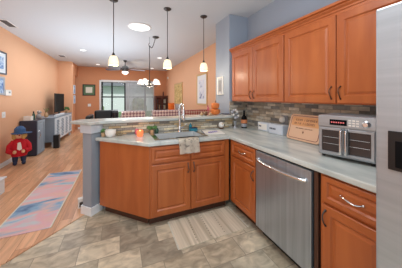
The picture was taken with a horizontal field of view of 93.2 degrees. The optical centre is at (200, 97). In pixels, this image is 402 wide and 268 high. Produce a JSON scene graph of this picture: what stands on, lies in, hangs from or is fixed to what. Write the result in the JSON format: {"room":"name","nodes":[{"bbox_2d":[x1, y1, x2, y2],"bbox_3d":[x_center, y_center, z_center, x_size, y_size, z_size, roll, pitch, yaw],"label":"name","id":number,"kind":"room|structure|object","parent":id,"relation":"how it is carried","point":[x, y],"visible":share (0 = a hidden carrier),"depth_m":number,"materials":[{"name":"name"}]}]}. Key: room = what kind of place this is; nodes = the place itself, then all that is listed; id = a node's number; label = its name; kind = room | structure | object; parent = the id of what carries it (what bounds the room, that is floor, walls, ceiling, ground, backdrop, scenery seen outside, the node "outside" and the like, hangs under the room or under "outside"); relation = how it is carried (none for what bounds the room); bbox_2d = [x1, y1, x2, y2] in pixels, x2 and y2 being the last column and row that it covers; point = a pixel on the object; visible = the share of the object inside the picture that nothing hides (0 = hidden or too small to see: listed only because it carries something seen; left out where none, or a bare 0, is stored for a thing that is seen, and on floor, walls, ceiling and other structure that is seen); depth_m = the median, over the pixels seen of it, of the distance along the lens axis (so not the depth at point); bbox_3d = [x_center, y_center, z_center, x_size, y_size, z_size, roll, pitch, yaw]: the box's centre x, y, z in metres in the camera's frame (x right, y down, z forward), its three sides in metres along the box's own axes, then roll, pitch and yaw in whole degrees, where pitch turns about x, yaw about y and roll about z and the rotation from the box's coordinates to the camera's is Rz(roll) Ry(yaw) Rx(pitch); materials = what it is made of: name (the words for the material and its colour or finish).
{"room":"kitchen","nodes":[
{"label":"kitchen","id":0,"kind":"room"},
{"bbox_2d":[0,26,57,163],"bbox_3d":[-3.719,-0.015,3.062,0.120,2.790,8.950,0,0,-23],"label":"wall","id":1,"kind":"structure","parent":0,"point":[32,74],"depth_m":4.58,"materials":[{"name":"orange paint"}]},
{"bbox_2d":[0,76,4,94],"bbox_3d":[-3.861,-0.240,3.583,0.025,0.360,0.550,0,0,-23],"label":"framed painting","id":2,"kind":"object","parent":1,"relation":"attached to","point":[2,79],"visible":1,"depth_m":3.77,"materials":[{"name":"blue paper"}]},
{"bbox_2d":[0,79,3,92],"bbox_3d":[-3.859,-0.240,3.584,0.002,0.280,0.470,0,0,-23],"label":"artwork","id":3,"kind":"object","parent":2,"relation":"attached to","point":[1,80],"depth_m":3.75},
{"bbox_2d":[0,51,6,74],"bbox_3d":[-3.888,-0.695,3.647,0.025,0.450,0.550,0,0,-23],"label":"framed painting","id":4,"kind":"object","parent":1,"relation":"attached to","point":[3,56],"visible":1,"depth_m":3.80,"materials":[{"name":"blue paint"}]},
{"bbox_2d":[0,56,3,68],"bbox_3d":[-3.886,-0.695,3.648,0.002,0.237,0.337,0,0,-23],"label":"artwork","id":5,"kind":"object","parent":4,"relation":"attached to","point":[1,57],"depth_m":3.75},
{"bbox_2d":[4,90,11,95],"bbox_3d":[-4.009,-0.110,3.944,0.036,0.120,0.220,0,0,-23],"label":"thermostat","id":6,"kind":"object","parent":1,"relation":"attached to","point":[7,92],"visible":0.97,"depth_m":3.94,"materials":[{"name":"white plastic"}]},
{"bbox_2d":[0,157,18,168],"bbox_3d":[-3.657,1.335,3.088,0.014,0.090,8.950,0,0,-23],"label":"baseboard","id":7,"kind":"structure","parent":1,"relation":"attached to","point":[8,161],"depth_m":3.88,"materials":[{"name":"white wood"}]},
{"bbox_2d":[58,61,72,133],"bbox_3d":[-5.235,-0.015,7.345,0.450,2.790,0.120,0,0,-23],"label":"wall","id":8,"kind":"structure","parent":0,"point":[65,68],"depth_m":7.31,"materials":[{"name":"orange paint"}]},
{"bbox_2d":[73,63,77,132],"bbox_3d":[-5.299,-0.015,7.916,0.120,2.790,0.980,0,0,-23],"label":"wall","id":9,"kind":"structure","parent":0,"point":[75,67],"depth_m":7.76,"materials":[{"name":"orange paint"}]},
{"bbox_2d":[75,66,165,128],"bbox_3d":[-4.047,-0.015,9.047,5.150,2.790,0.120,0,0,-23],"label":"wall","id":10,"kind":"structure","parent":0,"point":[86,75],"depth_m":8.67,"materials":[{"name":"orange paint"}]},
{"bbox_2d":[83,84,94,95],"bbox_3d":[-5.035,-0.360,8.547,0.500,0.500,0.025,0,0,-23],"label":"framed print","id":11,"kind":"object","parent":10,"relation":"attached to","point":[88,89],"visible":1,"depth_m":8.54,"materials":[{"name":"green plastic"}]},
{"bbox_2d":[86,87,91,92],"bbox_3d":[-5.034,-0.360,8.544,0.260,0.260,0.002,0,0,-23],"label":"artwork","id":12,"kind":"object","parent":11,"relation":"attached to","point":[88,89],"depth_m":8.54,"materials":[{"name":"beige paper"}]},
{"bbox_2d":[99,80,153,117],"bbox_3d":[-3.541,0.270,9.236,2.470,2.220,0.130,0,0,-23],"label":"door","id":13,"kind":"structure","parent":10,"relation":"in","point":[112,93],"depth_m":9.02,"materials":[{"name":"clear glass"}]},
{"bbox_2d":[125,80,152,116],"bbox_3d":[-2.994,0.250,9.343,1.340,2.180,0.071,0,0,-23],"label":"vertical blind","id":14,"kind":"object","parent":10,"relation":"attached to","point":[126,81],"visible":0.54,"depth_m":9.34,"materials":[{"name":"white plastic"}]},
{"bbox_2d":[0,0,274,70],"bbox_3d":[-1.946,-1.460,3.926,5.300,0.100,11.150,0,0,-23],"label":"ceiling","id":15,"kind":"structure","parent":0,"point":[54,27],"depth_m":3.75,"materials":[{"name":"paint"}]},
{"bbox_2d":[0,19,17,27],"bbox_3d":[-3.649,-1.405,3.586,0.160,0.009,0.420,0,0,-23],"label":"ceiling vent","id":16,"kind":"object","parent":15,"relation":"in","point":[7,23],"visible":1,"depth_m":3.59,"materials":[{"name":"metal"}]},
{"bbox_2d":[108,0,118,65],"bbox_3d":[-1.255,-0.940,2.726,0.132,0.940,0.132,0,0,-23],"label":"pendant lamp","id":17,"kind":"object","parent":15,"relation":"hanging from","point":[113,60],"visible":1,"depth_m":2.71,"materials":[{"name":"glass"}]},
{"bbox_2d":[106,60,144,74],"bbox_3d":[-2.800,-1.145,7.187,1.393,0.530,1.446,0,0,-32],"label":"ceiling fan","id":18,"kind":"object","parent":15,"relation":"hanging from","point":[124,68],"visible":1,"depth_m":7.09,"materials":[{"name":"metal"}]},
{"bbox_2d":[127,22,150,30],"bbox_3d":[-1.213,-1.398,3.755,0.450,0.024,0.450,0,0,-23],"label":"recessed light","id":19,"kind":"object","parent":15,"relation":"in","point":[138,26],"visible":1,"depth_m":3.69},
{"bbox_2d":[129,24,149,30],"bbox_3d":[-1.213,-1.394,3.755,0.392,0.016,0.392,0,0,-23],"label":"diffuser","id":20,"kind":"object","parent":19,"relation":"attached to","point":[138,27],"depth_m":3.74,"materials":[{"name":"white plastic"}]},
{"bbox_2d":[138,36,159,87],"bbox_3d":[-1.199,-0.825,4.422,0.530,1.170,0.510,0,0,-23],"label":"chandelier","id":21,"kind":"object","parent":15,"relation":"hanging from","point":[144,81],"visible":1,"depth_m":4.38,"materials":[{"name":"glass"}]},
{"bbox_2d":[163,7,171,68],"bbox_3d":[-0.530,-0.940,3.003,0.132,0.940,0.132,0,0,-23],"label":"pendant lamp","id":22,"kind":"object","parent":15,"relation":"hanging from","point":[167,64],"visible":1,"depth_m":2.98,"materials":[{"name":"glass"}]},
{"bbox_2d":[200,15,207,70],"bbox_3d":[0.047,-0.940,3.281,0.132,0.940,0.132,0,0,-23],"label":"pendant lamp","id":23,"kind":"object","parent":15,"relation":"hanging from","point":[203,67],"visible":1,"depth_m":3.26,"materials":[{"name":"glass"}]},
{"bbox_2d":[0,129,298,267],"bbox_3d":[-1.877,1.430,3.956,5.150,0.100,11.150,0,0,-23],"label":"floor","id":24,"kind":"structure","parent":0,"point":[105,239],"depth_m":1.84,"materials":[{"name":"tile"}]},
{"bbox_2d":[0,176,6,194],"bbox_3d":[-2.915,1.267,2.682,0.180,0.224,0.220,0,0,-23],"label":"step stool","id":25,"kind":"object","parent":24,"relation":"on","point":[2,179],"visible":1,"depth_m":2.74,"materials":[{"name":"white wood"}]},
{"bbox_2d":[5,126,31,165],"bbox_3d":[-3.772,0.980,3.949,0.406,0.796,0.356,0,0,-43],"label":"doll","id":26,"kind":"object","parent":24,"relation":"on","point":[20,146],"visible":1,"depth_m":3.88,"materials":[{"name":"fabric"}]},
{"bbox_2d":[19,119,44,156],"bbox_3d":[-4.117,0.960,4.680,0.376,0.840,0.460,0,0,-23],"label":"storage cabinet","id":27,"kind":"object","parent":24,"relation":"on","point":[36,127],"visible":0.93,"depth_m":4.52,"materials":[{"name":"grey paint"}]},
{"bbox_2d":[24,116,32,120],"bbox_3d":[-4.120,0.484,4.538,0.140,0.109,0.140,0,0,-23],"label":"tissue box","id":28,"kind":"object","parent":27,"relation":"on","point":[26,118],"visible":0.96,"depth_m":4.48,"materials":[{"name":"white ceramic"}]},
{"bbox_2d":[36,110,41,118],"bbox_3d":[-4.118,0.425,4.829,0.096,0.229,0.139,0,0,15],"label":"dog figurine","id":29,"kind":"object","parent":27,"relation":"on","point":[38,116],"visible":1,"depth_m":4.80,"materials":[{"name":"grey ceramic"}]},
{"bbox_2d":[0,169,81,238],"bbox_3d":[-2.173,1.375,2.732,0.511,0.009,1.770,0,0,-23],"label":"runner rug","id":30,"kind":"object","parent":24,"relation":"on","point":[42,206],"visible":1,"depth_m":2.40,"materials":[{"name":"pink fabric"}]},
{"bbox_2d":[0,214,84,264],"bbox_3d":[-1.522,1.376,1.904,0.032,0.008,0.735,0,0,21],"label":"trim","id":31,"kind":"structure","parent":24,"relation":"on","point":[81,215],"depth_m":1.84,"materials":[{"name":"brown wood"}]},
{"bbox_2d":[35,113,71,146],"bbox_3d":[-4.701,0.965,6.193,0.479,0.829,2.040,0,0,-23],"label":"sideboard","id":32,"kind":"object","parent":24,"relation":"on","point":[61,125],"visible":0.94,"depth_m":5.62,"materials":[{"name":"grey wood"}]},
{"bbox_2d":[54,93,63,114],"bbox_3d":[-4.826,0.199,6.476,0.180,0.700,0.920,0,0,-22],"label":"television","id":33,"kind":"object","parent":32,"relation":"on","point":[58,98],"visible":0.84,"depth_m":6.32,"materials":[{"name":"black plastic"}]},
{"bbox_2d":[53,134,59,147],"bbox_3d":[-4.005,1.200,5.277,0.130,0.359,0.150,0,0,-23],"label":"subwoofer","id":34,"kind":"object","parent":24,"relation":"on","point":[56,138],"visible":1,"depth_m":5.21,"materials":[{"name":"black plastic"}]},
{"bbox_2d":[85,109,118,118],"bbox_3d":[-3.069,0.879,5.975,0.880,0.999,0.800,0,0,-23],"label":"recliner","id":35,"kind":"object","parent":24,"relation":"on","point":[98,114],"visible":0.32,"depth_m":6.12,"materials":[{"name":"black leather"}]},
{"bbox_2d":[100,141,148,223],"bbox_3d":[-0.893,0.946,2.174,0.504,0.867,0.580,0,0,-23],"label":"base cabinet","id":36,"kind":"object","parent":24,"relation":"on","point":[124,168],"visible":0.82,"depth_m":2.13,"materials":[{"name":"brown wood"}]},
{"bbox_2d":[95,125,375,192],"bbox_3d":[0.185,0.490,1.832,2.315,0.040,2.249,0,0,-23],"label":"countertop","id":37,"kind":"structure","parent":36,"relation":"on","point":[360,174],"depth_m":1.73,"materials":[{"name":"grey stone"}]},
{"bbox_2d":[100,129,105,136],"bbox_3d":[-1.190,0.422,2.319,0.068,0.094,0.065,0,0,-23],"label":"succulent","id":38,"kind":"object","parent":37,"relation":"on","point":[102,131],"visible":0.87,"depth_m":2.30,"materials":[{"name":"green plant"}]},
{"bbox_2d":[105,129,115,136],"bbox_3d":[-1.093,0.426,2.295,0.124,0.085,0.122,0,0,-23],"label":"ceramic bowl","id":39,"kind":"object","parent":37,"relation":"on","point":[109,132],"visible":1,"depth_m":2.25,"materials":[{"name":"white ceramic"}]},
{"bbox_2d":[117,129,122,135],"bbox_3d":[-1.014,0.429,2.378,0.072,0.080,0.071,0,0,-23],"label":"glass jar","id":40,"kind":"object","parent":37,"relation":"on","point":[119,131],"visible":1,"depth_m":2.35,"materials":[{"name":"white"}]},
{"bbox_2d":[137,130,142,136],"bbox_3d":[-0.746,0.429,2.324,0.080,0.080,0.079,0,0,-23],"label":"candle","id":41,"kind":"object","parent":37,"relation":"on","point":[139,132],"visible":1,"depth_m":2.29,"materials":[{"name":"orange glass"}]},
{"bbox_2d":[147,125,156,132],"bbox_3d":[-0.658,0.420,2.553,0.144,0.098,0.071,0,0,-23],"label":"potted plant","id":42,"kind":"object","parent":37,"relation":"on","point":[155,126],"visible":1,"depth_m":2.53,"materials":[{"name":"green plant"}]},
{"bbox_2d":[149,130,208,140],"bbox_3d":[-0.299,0.548,2.422,0.648,0.172,0.508,0,0,-23],"label":"sink","id":43,"kind":"object","parent":37,"relation":"in","point":[168,135],"visible":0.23,"depth_m":2.53,"materials":[{"name":"white ceramic"}]},
{"bbox_2d":[176,136,199,153],"bbox_3d":[-0.155,0.541,2.200,0.252,0.158,0.160,0,0,-23],"label":"dish towel","id":44,"kind":"object","parent":43,"relation":"hanging from","point":[188,144],"visible":1,"depth_m":2.14,"materials":[{"name":"beige fabric"}]},
{"bbox_2d":[178,103,186,130],"bbox_3d":[-0.267,0.266,2.586,0.135,0.393,0.208,0,0,6],"label":"faucet","id":45,"kind":"object","parent":37,"relation":"on","point":[183,116],"visible":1,"depth_m":2.64,"materials":[{"name":"silver metal"}]},
{"bbox_2d":[201,130,224,133],"bbox_3d":[0.157,0.466,2.601,0.272,0.006,0.280,0,0,-9],"label":"paper","id":46,"kind":"object","parent":37,"relation":"on","point":[203,131],"visible":0.88,"depth_m":2.56,"materials":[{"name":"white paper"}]},
{"bbox_2d":[218,122,223,128],"bbox_3d":[0.312,0.419,2.914,0.090,0.100,0.093,0,0,-23],"label":"candle","id":47,"kind":"object","parent":37,"relation":"on","point":[221,124],"visible":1,"depth_m":2.88,"materials":[{"name":"white wax"}]},
{"bbox_2d":[231,109,239,127],"bbox_3d":[0.535,0.319,2.975,0.151,0.300,0.084,0,0,-42],"label":"flower vase","id":48,"kind":"object","parent":37,"relation":"on","point":[236,116],"visible":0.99,"depth_m":2.96,"materials":[{"name":"white ceramic"}]},
{"bbox_2d":[241,110,246,127],"bbox_3d":[0.679,0.332,2.996,0.099,0.275,0.098,0,0,-23],"label":"bottle","id":49,"kind":"object","parent":37,"relation":"on","point":[243,118],"visible":0.98,"depth_m":2.96,"materials":[{"name":"black glass"}]},
{"bbox_2d":[258,121,270,131],"bbox_3d":[0.931,0.409,2.745,0.114,0.120,0.210,0,0,-23],"label":"box","id":50,"kind":"object","parent":37,"relation":"on","point":[262,125],"visible":0.8,"depth_m":2.71,"materials":[{"name":"white plastic"}]},
{"bbox_2d":[268,123,288,135],"bbox_3d":[1.009,0.406,2.485,0.114,0.125,0.250,0,0,-23],"label":"box","id":51,"kind":"object","parent":37,"relation":"on","point":[279,129],"visible":0.94,"depth_m":2.42,"materials":[{"name":"blue paint"}]},
{"bbox_2d":[287,114,318,144],"bbox_3d":[1.128,0.326,2.068,0.113,0.284,0.400,0,0,-23],"label":"cutting board","id":52,"kind":"object","parent":37,"relation":"on","point":[305,128],"visible":0.97,"depth_m":2.06,"materials":[{"name":"brown wood"}]},
{"bbox_2d":[318,113,375,166],"bbox_3d":[1.183,0.301,1.499,0.398,0.335,0.361,0,0,-38],"label":"toaster oven","id":53,"kind":"object","parent":37,"relation":"on","point":[345,135],"visible":0.94,"depth_m":1.38,"materials":[{"name":"metal"}]},
{"bbox_2d":[120,111,145,117],"bbox_3d":[-2.108,0.879,5.862,0.720,0.999,0.862,0,0,-23],"label":"sofa","id":54,"kind":"object","parent":24,"relation":"on","point":[124,114],"visible":0.16,"depth_m":5.46,"materials":[{"name":"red fabric"}]},
{"bbox_2d":[154,96,167,109],"bbox_3d":[-2.016,0.634,9.598,0.620,1.489,0.380,0,0,-23],"label":"bookcase","id":55,"kind":"object","parent":24,"relation":"on","point":[161,102],"visible":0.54,"depth_m":9.43,"materials":[{"name":"red wood"}]},
{"bbox_2d":[151,110,181,116],"bbox_3d":[-1.133,0.879,6.278,1.120,0.999,0.862,0,0,-23],"label":"sofa","id":56,"kind":"object","parent":24,"relation":"on","point":[154,112],"visible":0.11,"depth_m":5.83,"materials":[{"name":"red fabric"}]},
{"bbox_2d":[168,103,173,109],"bbox_3d":[-0.975,0.312,6.240,0.220,0.297,0.145,0,0,-23],"label":"throw pillow","id":57,"kind":"object","parent":56,"relation":"on","point":[170,105],"visible":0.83,"depth_m":6.19,"materials":[{"name":"orange fabric"}]},
{"bbox_2d":[175,104,181,109],"bbox_3d":[-0.752,0.332,6.354,0.240,0.257,0.144,0,0,-23],"label":"throw pillow","id":58,"kind":"object","parent":56,"relation":"on","point":[176,105],"visible":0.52,"depth_m":6.30,"materials":[{"name":"grey fabric"}]},
{"bbox_2d":[149,139,228,223],"bbox_3d":[-0.200,0.946,2.439,0.975,0.867,0.636,0,0,-23],"label":"base cabinet","id":59,"kind":"object","parent":24,"relation":"on","point":[189,183],"visible":0.9,"depth_m":2.15,"materials":[{"name":"brown wood"}]},
{"bbox_2d":[181,109,208,114],"bbox_3d":[-0.255,0.842,5.239,0.760,1.074,0.862,0,0,-23],"label":"sofa","id":60,"kind":"object","parent":24,"relation":"on","point":[196,111],"visible":0.06,"depth_m":4.83,"materials":[{"name":"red fabric"}]},
{"bbox_2d":[168,206,247,249],"bbox_3d":[0.070,1.375,2.068,0.780,0.008,0.430,0,0,-23],"label":"kitchen mat","id":61,"kind":"object","parent":24,"relation":"on","point":[192,230],"visible":1,"depth_m":2.03,"materials":[{"name":"beige fabric"}]},
{"bbox_2d":[231,140,261,230],"bbox_3d":[0.799,0.946,2.300,0.826,0.867,0.505,0,0,-23],"label":"base cabinet","id":62,"kind":"object","parent":24,"relation":"on","point":[243,157],"visible":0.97,"depth_m":2.11,"materials":[{"name":"brown wood"}]},
{"bbox_2d":[256,150,320,267],"bbox_3d":[0.979,0.947,1.740,0.793,0.864,0.648,0,0,-23],"label":"dishwasher","id":63,"kind":"object","parent":24,"relation":"on","point":[288,194],"visible":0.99,"depth_m":1.52,"materials":[{"name":"silver metal"}]},
{"bbox_2d":[321,173,375,267],"bbox_3d":[1.236,0.946,1.274,0.826,0.867,0.395,0,0,-23],"label":"base cabinet","id":64,"kind":"object","parent":24,"relation":"on","point":[348,211],"visible":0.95,"depth_m":1.15,"materials":[{"name":"brown wood"}]},
{"bbox_2d":[376,1,401,267],"bbox_3d":[1.366,0.490,0.612,0.997,1.780,0.910,0,0,-23],"label":"refrigerator","id":65,"kind":"object","parent":24,"relation":"on","point":[388,18],"visible":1,"depth_m":0.82,"materials":[{"name":"metal"}]},
{"bbox_2d":[83,128,230,207],"bbox_3d":[-0.459,0.850,2.707,2.098,1.060,0.240,0,0,-23],"label":"wall","id":66,"kind":"structure","parent":0,"point":[91,147],"depth_m":2.26,"materials":[{"name":"grey paint"}]},
{"bbox_2d":[78,197,82,208],"bbox_3d":[-1.515,1.319,2.396,0.060,0.119,0.064,0,0,-40],"label":"plug","id":67,"kind":"object","parent":66,"relation":"attached to","point":[80,199],"visible":0.6,"depth_m":2.37,"materials":[{"name":"white plastic"}]},
{"bbox_2d":[80,124,102,133],"bbox_3d":[-1.345,0.367,2.323,0.218,0.095,0.175,0,0,21],"label":"trim","id":68,"kind":"structure","parent":66,"relation":"attached to","point":[88,129],"depth_m":2.25,"materials":[{"name":"white wood"}]},
{"bbox_2d":[81,203,102,216],"bbox_3d":[-1.335,1.332,2.327,0.201,0.094,0.185,0,0,22],"label":"baseboard","id":69,"kind":"object","parent":66,"relation":"attached to","point":[88,211],"visible":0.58,"depth_m":2.25,"materials":[{"name":"white wood"}]},
{"bbox_2d":[70,114,233,125],"bbox_3d":[-0.551,0.300,2.729,2.243,0.036,0.446,0,0,-23],"label":"bar","id":70,"kind":"object","parent":66,"relation":"on","point":[90,122],"visible":0.83,"depth_m":2.57,"materials":[{"name":"grey stone"}]},
{"bbox_2d":[210,100,219,114],"bbox_3d":[0.241,0.161,3.190,0.173,0.240,0.175,0,0,-23],"label":"pumpkins","id":71,"kind":"object","parent":70,"relation":"on","point":[215,111],"visible":0.99,"depth_m":3.13,"materials":[{"name":"orange ceramic"}]},
{"bbox_2d":[103,118,231,134],"bbox_3d":[-0.358,0.393,2.737,1.888,0.150,0.012,0,0,-23],"label":"backsplash","id":72,"kind":"structure","parent":66,"relation":"attached to","point":[128,128],"depth_m":2.69,"materials":[{"name":"stone"}]},
{"bbox_2d":[166,42,215,111],"bbox_3d":[-0.364,-0.015,6.693,0.120,2.790,7.100,0,0,-23],"label":"wall","id":73,"kind":"structure","parent":0,"point":[187,71],"depth_m":6.27,"materials":[{"name":"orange paint"}]},
{"bbox_2d":[174,82,182,103],"bbox_3d":[-0.942,-0.180,7.860,0.025,0.880,1.150,0,0,-23],"label":"framed painting","id":74,"kind":"object","parent":73,"relation":"attached to","point":[178,87],"visible":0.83,"depth_m":7.81,"materials":[{"name":"gold metal"}]},
{"bbox_2d":[175,84,181,102],"bbox_3d":[-0.944,-0.180,7.859,0.002,0.760,1.030,0,0,-23],"label":"artwork","id":75,"kind":"object","parent":74,"relation":"attached to","point":[178,87],"depth_m":7.81,"materials":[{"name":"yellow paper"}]},
{"bbox_2d":[197,72,206,105],"bbox_3d":[0.019,-0.255,5.607,0.025,0.930,0.760,0,0,-23],"label":"framed painting","id":76,"kind":"object","parent":73,"relation":"attached to","point":[201,78],"visible":0.98,"depth_m":5.55,"materials":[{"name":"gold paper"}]},
{"bbox_2d":[199,79,203,98],"bbox_3d":[0.017,-0.255,5.606,0.002,0.572,0.402,0,0,-23],"label":"artwork","id":77,"kind":"object","parent":76,"relation":"attached to","point":[201,81],"depth_m":5.61},
{"bbox_2d":[216,14,246,125],"bbox_3d":[0.626,-0.015,3.523,0.535,2.790,0.490,0,0,-23],"label":"wall","id":78,"kind":"structure","parent":0,"point":[231,31],"depth_m":3.30,"materials":[{"name":"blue paint"}]},
{"bbox_2d":[217,77,223,94],"bbox_3d":[0.348,-0.220,3.458,0.025,0.320,0.220,0,0,-23],"label":"framed print","id":79,"kind":"object","parent":78,"relation":"attached to","point":[220,80],"visible":1,"depth_m":3.44,"materials":[{"name":"white paper"}]},
{"bbox_2d":[229,101,246,125],"bbox_3d":[0.649,0.262,3.259,0.370,0.413,0.012,0,0,-23],"label":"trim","id":80,"kind":"structure","parent":78,"relation":"attached to","point":[240,106],"depth_m":3.25,"materials":[{"name":"stone"}]},
{"bbox_2d":[247,0,337,126],"bbox_3d":[1.519,-0.015,1.816,0.100,2.790,3.350,0,0,-23],"label":"wall","id":81,"kind":"structure","parent":0,"point":[278,13],"depth_m":2.69,"materials":[{"name":"blue paint"}]},
{"bbox_2d":[232,35,284,102],"bbox_3d":[0.866,-0.338,2.723,0.381,0.785,1.100,0,0,-23],"label":"upper cabinet","id":82,"kind":"object","parent":81,"relation":"attached to","point":[258,72],"visible":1,"depth_m":2.51,"materials":[{"name":"brown wood"}]},
{"bbox_2d":[279,115,287,124],"bbox_3d":[1.111,0.295,2.569,0.035,0.120,0.135,0,0,-23],"label":"power outlet","id":83,"kind":"object","parent":81,"relation":"attached to","point":[283,119],"visible":1,"depth_m":2.56,"materials":[{"name":"white plastic"}]},
{"bbox_2d":[247,102,375,126],"bbox_3d":[1.260,0.262,2.280,0.012,0.413,2.267,0,0,-23],"label":"backsplash","id":84,"kind":"structure","parent":81,"relation":"attached to","point":[271,112],"depth_m":2.48,"materials":[{"name":"stone"}]},
{"bbox_2d":[285,0,401,104],"bbox_3d":[1.303,-0.338,1.698,0.381,0.785,1.125,0,0,-23],"label":"upper cabinet","id":85,"kind":"object","parent":81,"relation":"attached to","point":[332,60],"visible":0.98,"depth_m":1.64,"materials":[{"name":"brown wood"}]},
{"bbox_2d":[229,0,373,54],"bbox_3d":[1.080,-0.761,2.206,0.382,0.098,2.232,0,0,-23],"label":"crown molding","id":86,"kind":"structure","parent":85,"relation":"attached to","point":[340,6],"depth_m":1.89,"materials":[{"name":"brown wood"}]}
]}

